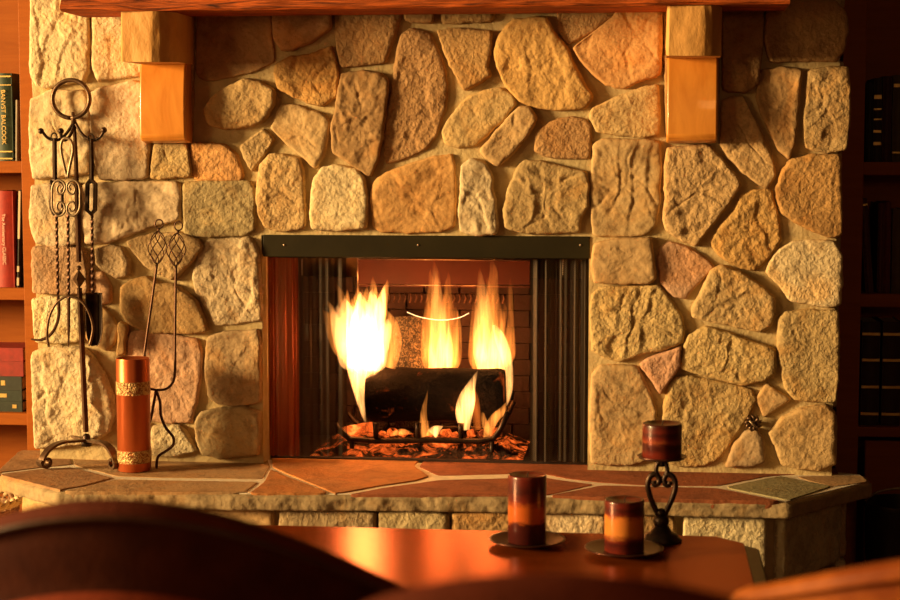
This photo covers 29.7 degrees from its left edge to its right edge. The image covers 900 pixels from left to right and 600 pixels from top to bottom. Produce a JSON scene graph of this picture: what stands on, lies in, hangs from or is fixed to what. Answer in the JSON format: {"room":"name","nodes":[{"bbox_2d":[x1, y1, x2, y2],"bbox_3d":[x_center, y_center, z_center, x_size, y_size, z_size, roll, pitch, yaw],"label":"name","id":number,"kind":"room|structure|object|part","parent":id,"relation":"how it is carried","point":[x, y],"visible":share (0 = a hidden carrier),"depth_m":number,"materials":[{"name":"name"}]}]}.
{"room":"living room","nodes":[
{"label":"living room","id":0,"kind":"room"},
{"bbox_2d":[303,258,581,462],"bbox_3d":[0.075,-0.518,5.833,12.000,2.800,0.120,1,5,6],"label":"wall","id":1,"kind":"structure","parent":0,"point":[351,263],"depth_m":5.84,"materials":[{"name":"brick"}]},
{"bbox_3d":[-0.359,1.226,2.162,12.000,0.050,7.660,1,5,6],"label":"floor","id":2,"kind":"structure","parent":0,"visible":0},
{"bbox_2d":[0,491,22,515],"bbox_3d":[-1.576,0.734,5.512,0.382,0.353,0.382,1,5,6],"label":"wicker basket","id":3,"kind":"object","parent":2,"relation":"on","point":[10,504],"visible":0.17,"depth_m":5.47,"materials":[{"name":"wicker"}]},
{"bbox_2d":[0,0,39,509],"bbox_3d":[-1.767,-0.188,5.854,0.950,2.140,0.290,1,5,6],"label":"bookcase","id":4,"kind":"object","parent":2,"relation":"on","point":[16,315],"visible":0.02,"depth_m":5.72,"materials":[{"name":"brown wood"}]},
{"bbox_2d":[0,190,18,286],"bbox_3d":[-1.486,-0.212,5.802,0.063,0.324,0.196,1,5,6],"label":"book","id":5,"kind":"object","parent":4,"relation":"on","point":[8,198],"visible":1,"depth_m":5.71,"materials":[{"name":"paper"}]},
{"bbox_2d":[0,73,19,160],"bbox_3d":[-1.479,-0.618,5.767,0.057,0.292,0.196,1,5,6],"label":"book","id":6,"kind":"object","parent":4,"relation":"on","point":[9,82],"visible":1,"depth_m":5.68,"materials":[{"name":"paper"}]},
{"bbox_3d":[-1.768,-0.457,5.827,0.910,0.040,0.275,1,5,6],"label":"shelf","id":7,"kind":"part","parent":4,"relation":"part of","materials":[{"name":"brown wood"}]},
{"bbox_3d":[-1.768,-0.035,5.863,0.910,0.040,0.275,1,5,6],"label":"shelf","id":8,"kind":"part","parent":4,"relation":"part of","materials":[{"name":"brown wood"}]},
{"bbox_2d":[0,400,26,411],"bbox_3d":[-1.557,0.353,5.849,0.240,0.035,0.175,1,5,6],"label":"book","id":9,"kind":"object","parent":4,"relation":"on","point":[5,406],"visible":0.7,"depth_m":5.75,"materials":[{"name":"paper"}]},
{"bbox_2d":[0,389,25,400],"bbox_3d":[-1.557,0.316,5.846,0.240,0.037,0.175,1,5,6],"label":"book","id":10,"kind":"object","parent":9,"relation":"on","point":[5,395],"visible":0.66,"depth_m":5.75,"materials":[{"name":"paper"}]},
{"bbox_2d":[0,376,25,389],"bbox_3d":[-1.557,0.274,5.842,0.240,0.047,0.175,1,5,6],"label":"book","id":11,"kind":"object","parent":10,"relation":"on","point":[6,382],"visible":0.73,"depth_m":5.75,"materials":[{"name":"paper"}]},
{"bbox_2d":[0,361,25,375],"bbox_3d":[-1.550,0.225,5.838,0.240,0.050,0.174,1,5,6],"label":"book","id":12,"kind":"object","parent":11,"relation":"on","point":[7,368],"visible":0.56,"depth_m":5.74,"materials":[{"name":"paper"}]},
{"bbox_2d":[0,342,25,360],"bbox_3d":[-1.550,0.176,5.833,0.240,0.045,0.174,1,5,6],"label":"book","id":13,"kind":"object","parent":12,"relation":"on","point":[9,351],"visible":0.61,"depth_m":5.74,"materials":[{"name":"paper"}]},
{"bbox_3d":[-1.768,0.387,5.899,0.910,0.041,0.275,1,5,6],"label":"shelf","id":14,"kind":"part","parent":4,"relation":"part of","materials":[{"name":"brown wood"}]},
{"bbox_2d":[15,100,20,160],"bbox_3d":[-1.435,-0.574,5.767,0.018,0.203,0.193,1,5,6],"label":"book","id":15,"kind":"object","parent":4,"relation":"on","point":[17,117],"visible":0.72,"depth_m":5.68,"materials":[{"name":"paper"}]},
{"bbox_2d":[17,190,23,286],"bbox_3d":[-1.436,-0.213,5.797,0.022,0.327,0.195,1,5,6],"label":"book","id":16,"kind":"object","parent":4,"relation":"on","point":[20,268],"visible":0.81,"depth_m":5.71,"materials":[{"name":"paper"}]},
{"bbox_2d":[0,499,406,599],"bbox_3d":[-0.392,0.694,2.618,1.046,0.931,0.813,0,5,3],"label":"armchair","id":17,"kind":"object","parent":2,"relation":"on","point":[86,549],"visible":0.94,"depth_m":2.22,"materials":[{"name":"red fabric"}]},
{"bbox_3d":[-0.408,0.735,2.496,1.046,0.751,0.559,1,5,6],"label":"panel","id":18,"kind":"part","parent":17,"relation":"part of","materials":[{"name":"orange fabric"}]},
{"bbox_2d":[0,0,871,582],"bbox_3d":[-0.079,-0.454,5.207,2.698,2.780,1.065,1,5,6],"label":"stone fireplace","id":19,"kind":"object","parent":2,"relation":"on","point":[716,281],"visible":0.7,"depth_m":5.13,"materials":[{"name":"stone"}]},
{"bbox_2d":[36,78,117,469],"bbox_3d":[-1.149,-0.091,5.301,0.262,1.193,0.398,0,5,-6],"label":"stand","id":20,"kind":"object","parent":19,"relation":"on","point":[86,440],"visible":0.84,"depth_m":5.25,"materials":[{"name":"brown metal"}]},
{"bbox_2d":[31,132,63,340],"bbox_3d":[-1.246,-0.194,5.253,0.116,0.647,0.017,1,5,6],"label":"poker","id":21,"kind":"object","parent":20,"relation":"hanging from","point":[54,140],"visible":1,"depth_m":5.24,"materials":[{"name":"metal"}]},
{"bbox_3d":[-1.217,-0.442,5.228,0.021,0.147,0.014,3,6,35],"label":"handle","id":22,"kind":"part","parent":21,"relation":"part of","materials":[{"name":"metal"}]},
{"bbox_2d":[46,137,93,346],"bbox_3d":[-1.172,-0.176,5.220,0.155,0.648,0.010,1,5,6],"label":"fork","id":23,"kind":"object","parent":20,"relation":"hanging from","point":[65,186],"visible":1,"depth_m":5.21,"materials":[{"name":"metal"}]},
{"bbox_3d":[-1.177,-0.377,5.204,0.097,0.246,0.009,1,5,6],"label":"scroll handle","id":24,"kind":"part","parent":23,"relation":"part of","materials":[{"name":"metal"}]},
{"bbox_2d":[85,133,102,345],"bbox_3d":[-1.098,-0.184,5.242,0.055,0.657,0.027,1,5,6],"label":"shovel","id":25,"kind":"object","parent":20,"relation":"hanging from","point":[93,301],"visible":1,"depth_m":5.25,"materials":[{"name":"metal"}]},
{"bbox_3d":[-1.103,-0.384,5.220,0.043,0.255,0.017,1,5,6],"label":"handle","id":26,"kind":"part","parent":25,"relation":"part of","materials":[{"name":"metal"}]},
{"bbox_2d":[116,356,151,472],"bbox_3d":[-0.965,0.348,5.185,0.104,0.344,0.104,1,5,6],"label":"cylinder","id":27,"kind":"object","parent":19,"relation":"on","point":[133,388],"visible":1,"depth_m":5.14,"materials":[{"name":"orange metal"}]},
{"bbox_2d":[143,219,185,467],"bbox_3d":[-0.880,0.133,5.235,0.139,0.765,0.081,1,5,6],"label":"tongs","id":28,"kind":"object","parent":19,"relation":"on","point":[156,393],"visible":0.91,"depth_m":5.22,"materials":[{"name":"brown metal"}]},
{"bbox_3d":[-0.899,-0.179,5.226,0.061,0.140,0.050,1,5,6],"label":"basket handle","id":29,"kind":"part","parent":28,"relation":"part of","materials":[{"name":"brown metal"}]},
{"bbox_3d":[-0.894,0.204,5.225,0.105,0.627,0.050,3,6,32],"label":"arm","id":30,"kind":"part","parent":28,"relation":"part of","materials":[{"name":"brown metal"}]},
{"bbox_3d":[-0.892,0.205,5.220,0.121,0.616,0.032,-1,5,-16],"label":"arm","id":31,"kind":"part","parent":28,"relation":"part of","materials":[{"name":"brown metal"}]},
{"bbox_3d":[-0.840,-0.173,5.219,0.061,0.140,0.050,1,5,6],"label":"basket handle","id":32,"kind":"part","parent":28,"relation":"part of","materials":[{"name":"brown metal"}]},
{"bbox_2d":[60,0,789,142],"bbox_3d":[-0.082,-0.721,5.007,2.106,0.516,0.296,1,5,6],"label":"mantel shelf","id":33,"kind":"object","parent":19,"relation":"attached to","point":[157,35],"visible":1,"depth_m":4.98,"materials":[{"name":"brown wood"}]},
{"bbox_2d":[263,235,589,464],"bbox_3d":[-0.049,0.137,5.491,1.010,0.714,0.535,1,5,6],"label":"firebox","id":34,"kind":"object","parent":19,"relation":"on","point":[404,264],"depth_m":5.40,"materials":[{"name":"metal"}]},
{"bbox_2d":[268,257,298,455],"bbox_3d":[-0.524,0.170,5.351,0.097,0.647,0.022,1,5,6],"label":"curtain","id":35,"kind":"object","parent":34,"relation":"hanging from","point":[273,303],"depth_m":5.35,"materials":[{"name":"brown metal"}]},
{"bbox_2d":[299,258,346,456],"bbox_3d":[-0.399,0.172,5.339,0.149,0.647,0.014,1,5,6],"label":"curtain","id":36,"kind":"object","parent":34,"relation":"hanging from","point":[342,304],"depth_m":5.34,"materials":[{"name":"black metal"}]},
{"bbox_3d":[-0.313,0.467,5.431,0.015,0.050,0.015,1,5,6],"label":"leg","id":37,"kind":"part","parent":34,"relation":"part of","materials":[{"name":"metal"}]},
{"bbox_2d":[310,431,529,459],"bbox_3d":[-0.088,0.460,5.551,0.678,0.046,0.360,1,5,6],"label":"embers","id":38,"kind":"object","parent":34,"relation":"in","point":[507,446],"visible":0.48,"depth_m":5.41},
{"bbox_2d":[342,422,372,437],"bbox_3d":[-0.299,0.419,5.475,0.109,0.049,0.038,-1,5,-10],"label":"hot coal","id":39,"kind":"object","parent":38,"relation":"on","point":[362,428],"visible":0.81,"depth_m":5.46,"materials":[{"name":"orange wood"}]},
{"bbox_2d":[379,430,385,436],"bbox_3d":[-0.219,0.430,5.467,0.023,0.021,0.024,-4,6,-36],"label":"hot coal","id":40,"kind":"object","parent":38,"relation":"on","point":[381,433],"visible":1,"depth_m":5.46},
{"bbox_2d":[387,427,396,435],"bbox_3d":[-0.186,0.424,5.463,0.034,0.028,0.033,1,5,6],"label":"hot coal","id":41,"kind":"object","parent":38,"relation":"on","point":[391,431],"visible":1,"depth_m":5.45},
{"bbox_2d":[399,430,408,436],"bbox_3d":[-0.148,0.428,5.458,0.031,0.023,0.027,1,5,6],"label":"hot coal","id":42,"kind":"object","parent":38,"relation":"on","point":[403,433],"visible":1,"depth_m":5.45,"materials":[{"name":"orange"}]},
{"bbox_2d":[393,316,426,426],"bbox_3d":[-0.132,0.239,5.653,0.114,0.376,0.142,-1,5,-12],"label":"log","id":43,"kind":"object","parent":38,"relation":"on","point":[408,331],"visible":0.52,"depth_m":5.62,"materials":[{"name":"brown wood"}]},
{"bbox_2d":[407,312,468,319],"bbox_3d":[-0.040,0.053,5.612,0.207,0.028,0.003,1,5,6],"label":"twig","id":44,"kind":"object","parent":43,"relation":"on","point":[407,312],"visible":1,"depth_m":5.61,"materials":[{"name":"white"}]},
{"bbox_2d":[426,430,436,436],"bbox_3d":[-0.058,0.429,5.450,0.036,0.026,0.034,1,5,6],"label":"hot coal","id":45,"kind":"object","parent":38,"relation":"on","point":[432,433],"visible":0.88,"depth_m":5.44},
{"bbox_2d":[439,429,451,436],"bbox_3d":[-0.013,0.426,5.443,0.040,0.028,0.038,-3,6,-33],"label":"hot coal","id":46,"kind":"object","parent":38,"relation":"on","point":[444,432],"visible":1,"depth_m":5.43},
{"bbox_2d":[451,432,457,437],"bbox_3d":[0.016,0.432,5.442,0.028,0.021,0.027,1,5,6],"label":"hot coal","id":47,"kind":"object","parent":38,"relation":"on","point":[453,434],"visible":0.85,"depth_m":5.43,"materials":[{"name":"orange stone"}]},
{"bbox_2d":[467,429,477,436],"bbox_3d":[0.071,0.425,5.434,0.037,0.028,0.035,1,5,6],"label":"hot coal","id":48,"kind":"object","parent":38,"relation":"on","point":[472,432],"visible":1,"depth_m":5.42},
{"bbox_2d":[478,430,490,437],"bbox_3d":[0.110,0.429,5.432,0.041,0.028,0.035,1,5,6],"label":"hot coal","id":49,"kind":"object","parent":38,"relation":"on","point":[482,433],"visible":0.82,"depth_m":5.42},
{"bbox_2d":[488,427,497,434],"bbox_3d":[0.142,0.418,5.426,0.032,0.026,0.033,-4,6,-36],"label":"hot coal","id":50,"kind":"object","parent":38,"relation":"on","point":[492,430],"visible":0.68,"depth_m":5.42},
{"bbox_3d":[-0.078,0.411,5.520,0.569,0.147,0.267,1,5,6],"label":"fire grate","id":51,"kind":"part","parent":34,"relation":"part of","materials":[{"name":"black metal"}]},
{"bbox_2d":[263,235,589,259],"bbox_3d":[-0.073,-0.165,5.241,1.008,0.072,0.085,1,5,6],"label":"hood","id":52,"kind":"object","parent":34,"relation":"attached to","point":[286,247],"depth_m":5.20,"materials":[{"name":"metal"}]},
{"bbox_2d":[364,367,506,421],"bbox_3d":[-0.044,0.306,5.487,0.446,0.177,0.178,1,5,6],"label":"log","id":53,"kind":"object","parent":34,"relation":"on","point":[392,394],"visible":0.98,"depth_m":5.42,"materials":[{"name":"black wood"}]},
{"bbox_3d":[-0.022,-0.129,5.715,0.583,0.171,0.022,1,5,6],"label":"plate","id":54,"kind":"part","parent":34,"relation":"part of","materials":[{"name":"brown metal"}]},
{"bbox_3d":[0.133,0.471,5.380,0.015,0.050,0.015,1,5,6],"label":"leg","id":55,"kind":"part","parent":34,"relation":"part of","materials":[{"name":"metal"}]},
{"bbox_2d":[529,259,587,461],"bbox_3d":[0.336,0.179,5.253,0.179,0.647,0.020,1,5,6],"label":"curtain","id":56,"kind":"object","parent":34,"relation":"hanging from","point":[583,393],"depth_m":5.25,"materials":[{"name":"black metal"}]},
{"bbox_2d":[744,414,761,431],"bbox_3d":[0.912,0.370,5.119,0.052,0.054,0.049,-4,6,-41],"label":"valve","id":57,"kind":"object","parent":19,"relation":"attached to","point":[752,422],"visible":1,"depth_m":5.11,"materials":[{"name":"brown metal"}]},
{"bbox_2d":[263,525,767,596],"bbox_3d":[-0.047,0.832,3.954,1.552,0.430,0.872,1,5,6],"label":"coffee table","id":58,"kind":"object","parent":2,"relation":"on","point":[409,558],"visible":0.38,"depth_m":4.02,"materials":[{"name":"brown wood"}]},
{"bbox_2d":[489,531,565,548],"bbox_3d":[0.189,0.590,4.161,0.188,0.016,0.188,1,5,6],"label":"dish","id":59,"kind":"object","parent":58,"relation":"on","point":[500,538],"visible":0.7,"depth_m":4.16,"materials":[{"name":"metal"}]},
{"bbox_2d":[508,471,546,545],"bbox_3d":[0.189,0.505,4.153,0.094,0.174,0.094,1,5,6],"label":"pillar candle","id":60,"kind":"object","parent":59,"relation":"on","point":[526,489],"visible":1,"depth_m":4.11,"materials":[{"name":"wax"}]},
{"bbox_2d":[584,539,663,558],"bbox_3d":[0.416,0.598,4.067,0.190,0.016,0.190,1,5,6],"label":"dish","id":61,"kind":"object","parent":58,"relation":"on","point":[596,546],"visible":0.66,"depth_m":4.06,"materials":[{"name":"metal"}]},
{"bbox_2d":[604,495,643,554],"bbox_3d":[0.416,0.534,4.061,0.095,0.132,0.095,1,5,6],"label":"pillar candle","id":62,"kind":"object","parent":61,"relation":"on","point":[623,514],"visible":1,"depth_m":4.02,"materials":[{"name":"wax"}]},
{"bbox_2d":[637,453,686,545],"bbox_3d":[0.521,0.489,4.190,0.123,0.214,0.123,1,5,6],"label":"candlestick","id":63,"kind":"object","parent":58,"relation":"on","point":[661,533],"visible":0.94,"depth_m":4.18,"materials":[{"name":"metal"}]},
{"bbox_3d":[0.521,0.475,4.189,0.081,0.181,0.040,1,5,6],"label":"scroll stem","id":64,"kind":"part","parent":63,"relation":"part of","materials":[{"name":"metal"}]},
{"bbox_2d":[642,420,681,459],"bbox_3d":[0.521,0.342,4.178,0.097,0.094,0.097,1,5,6],"label":"pillar candle","id":65,"kind":"object","parent":63,"relation":"on","point":[661,439],"visible":1,"depth_m":4.14,"materials":[{"name":"wax"}]},
{"bbox_3d":[0.521,0.389,4.181,0.123,0.013,0.123,1,5,6],"label":"drip plate","id":66,"kind":"part","parent":63,"relation":"part of","materials":[{"name":"metal"}]},
{"bbox_3d":[-0.047,0.648,3.938,1.552,0.029,0.872,1,5,6],"label":"edge moulding","id":67,"kind":"part","parent":58,"relation":"part of","materials":[{"name":"brown wood"}]},
{"bbox_2d":[372,573,738,599],"bbox_3d":[0.132,0.730,1.797,0.520,1.000,0.485,1,5,6],"label":"chair","id":68,"kind":"object","parent":2,"relation":"on","point":[525,586],"visible":1,"depth_m":1.54,"materials":[{"name":"red fabric"}]},
{"bbox_2d":[731,559,899,599],"bbox_3d":[0.765,0.726,2.448,0.886,0.898,0.773,1,5,6],"label":"armchair","id":69,"kind":"object","parent":2,"relation":"on","point":[879,580],"visible":0.98,"depth_m":2.16,"materials":[{"name":"orange leather"}]},
{"bbox_2d":[832,0,899,567],"bbox_3d":[1.718,-0.154,5.459,0.950,2.140,0.290,1,5,6],"label":"bookcase","id":70,"kind":"object","parent":2,"relation":"on","point":[872,50],"visible":0.38,"depth_m":5.40,"materials":[{"name":"brown wood"}]},
{"bbox_3d":[1.257,-0.160,5.521,0.020,2.140,0.270,1,5,6],"label":"panel","id":71,"kind":"part","parent":70,"relation":"part of","materials":[{"name":"brown wood"}]},
{"bbox_2d":[864,82,872,161],"bbox_3d":[1.333,-0.569,5.451,0.019,0.250,0.193,1,5,6],"label":"book","id":72,"kind":"object","parent":70,"relation":"on","point":[868,85],"visible":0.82,"depth_m":5.36,"materials":[{"name":"fabric"}]},
{"bbox_2d":[858,316,880,424],"bbox_3d":[1.352,0.227,5.516,0.057,0.333,0.195,1,5,6],"label":"book","id":73,"kind":"object","parent":70,"relation":"on","point":[869,368],"visible":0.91,"depth_m":5.43,"materials":[{"name":"fabric"}]},
{"bbox_2d":[867,78,881,161],"bbox_3d":[1.357,-0.574,5.447,0.025,0.263,0.195,1,5,6],"label":"book","id":74,"kind":"object","parent":70,"relation":"on","point":[877,82],"visible":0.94,"depth_m":5.36,"materials":[{"name":"fabric"}]},
{"bbox_3d":[1.734,-0.166,5.596,0.910,2.140,0.012,1,5,6],"label":"panel","id":75,"kind":"part","parent":70,"relation":"part of","materials":[{"name":"brown wood"}]},
{"bbox_3d":[1.718,0.411,5.503,0.910,0.032,0.275,1,5,6],"label":"shelf","id":76,"kind":"part","parent":70,"relation":"part of","materials":[{"name":"brown wood"}]},
{"bbox_3d":[1.718,-0.007,5.467,0.910,0.041,0.275,1,5,6],"label":"shelf","id":77,"kind":"part","parent":70,"relation":"part of","materials":[{"name":"brown wood"}]},
{"bbox_3d":[1.519,0.655,5.414,0.397,0.414,0.018,1,5,6],"label":"door","id":78,"kind":"part","parent":70,"relation":"part of","materials":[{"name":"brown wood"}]},
{"bbox_3d":[1.718,-0.421,5.431,0.910,0.041,0.275,1,5,6],"label":"shelf","id":79,"kind":"part","parent":70,"relation":"part of","materials":[{"name":"brown wood"}]},
{"bbox_2d":[879,76,891,161],"bbox_3d":[1.386,-0.577,5.444,0.028,0.269,0.193,1,5,6],"label":"book","id":80,"kind":"object","parent":70,"relation":"on","point":[886,116],"visible":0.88,"depth_m":5.35,"materials":[{"name":"fabric"}]},
{"bbox_2d":[875,316,899,425],"bbox_3d":[1.417,0.228,5.508,0.059,0.333,0.195,1,5,6],"label":"book","id":81,"kind":"object","parent":70,"relation":"on","point":[889,373],"visible":0.94,"depth_m":5.42,"materials":[{"name":"fabric"}]},
{"bbox_2d":[891,75,899,161],"bbox_3d":[1.421,-0.579,5.439,0.037,0.272,0.195,1,5,6],"label":"book","id":82,"kind":"object","parent":70,"relation":"on","point":[895,119],"visible":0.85,"depth_m":5.35,"materials":[{"name":"fabric"}]},
{"bbox_2d":[863,487,899,563],"bbox_3d":[1.361,0.753,5.107,0.237,0.387,0.237,1,5,6],"label":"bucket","id":83,"kind":"object","parent":2,"relation":"on","point":[882,511],"visible":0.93,"depth_m":5.04,"materials":[{"name":"black metal"}]},
{"bbox_3d":[1.361,0.588,5.093,0.237,0.054,0.007,1,5,6],"label":"bail handle","id":84,"kind":"part","parent":83,"relation":"part of","materials":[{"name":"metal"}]}
]}

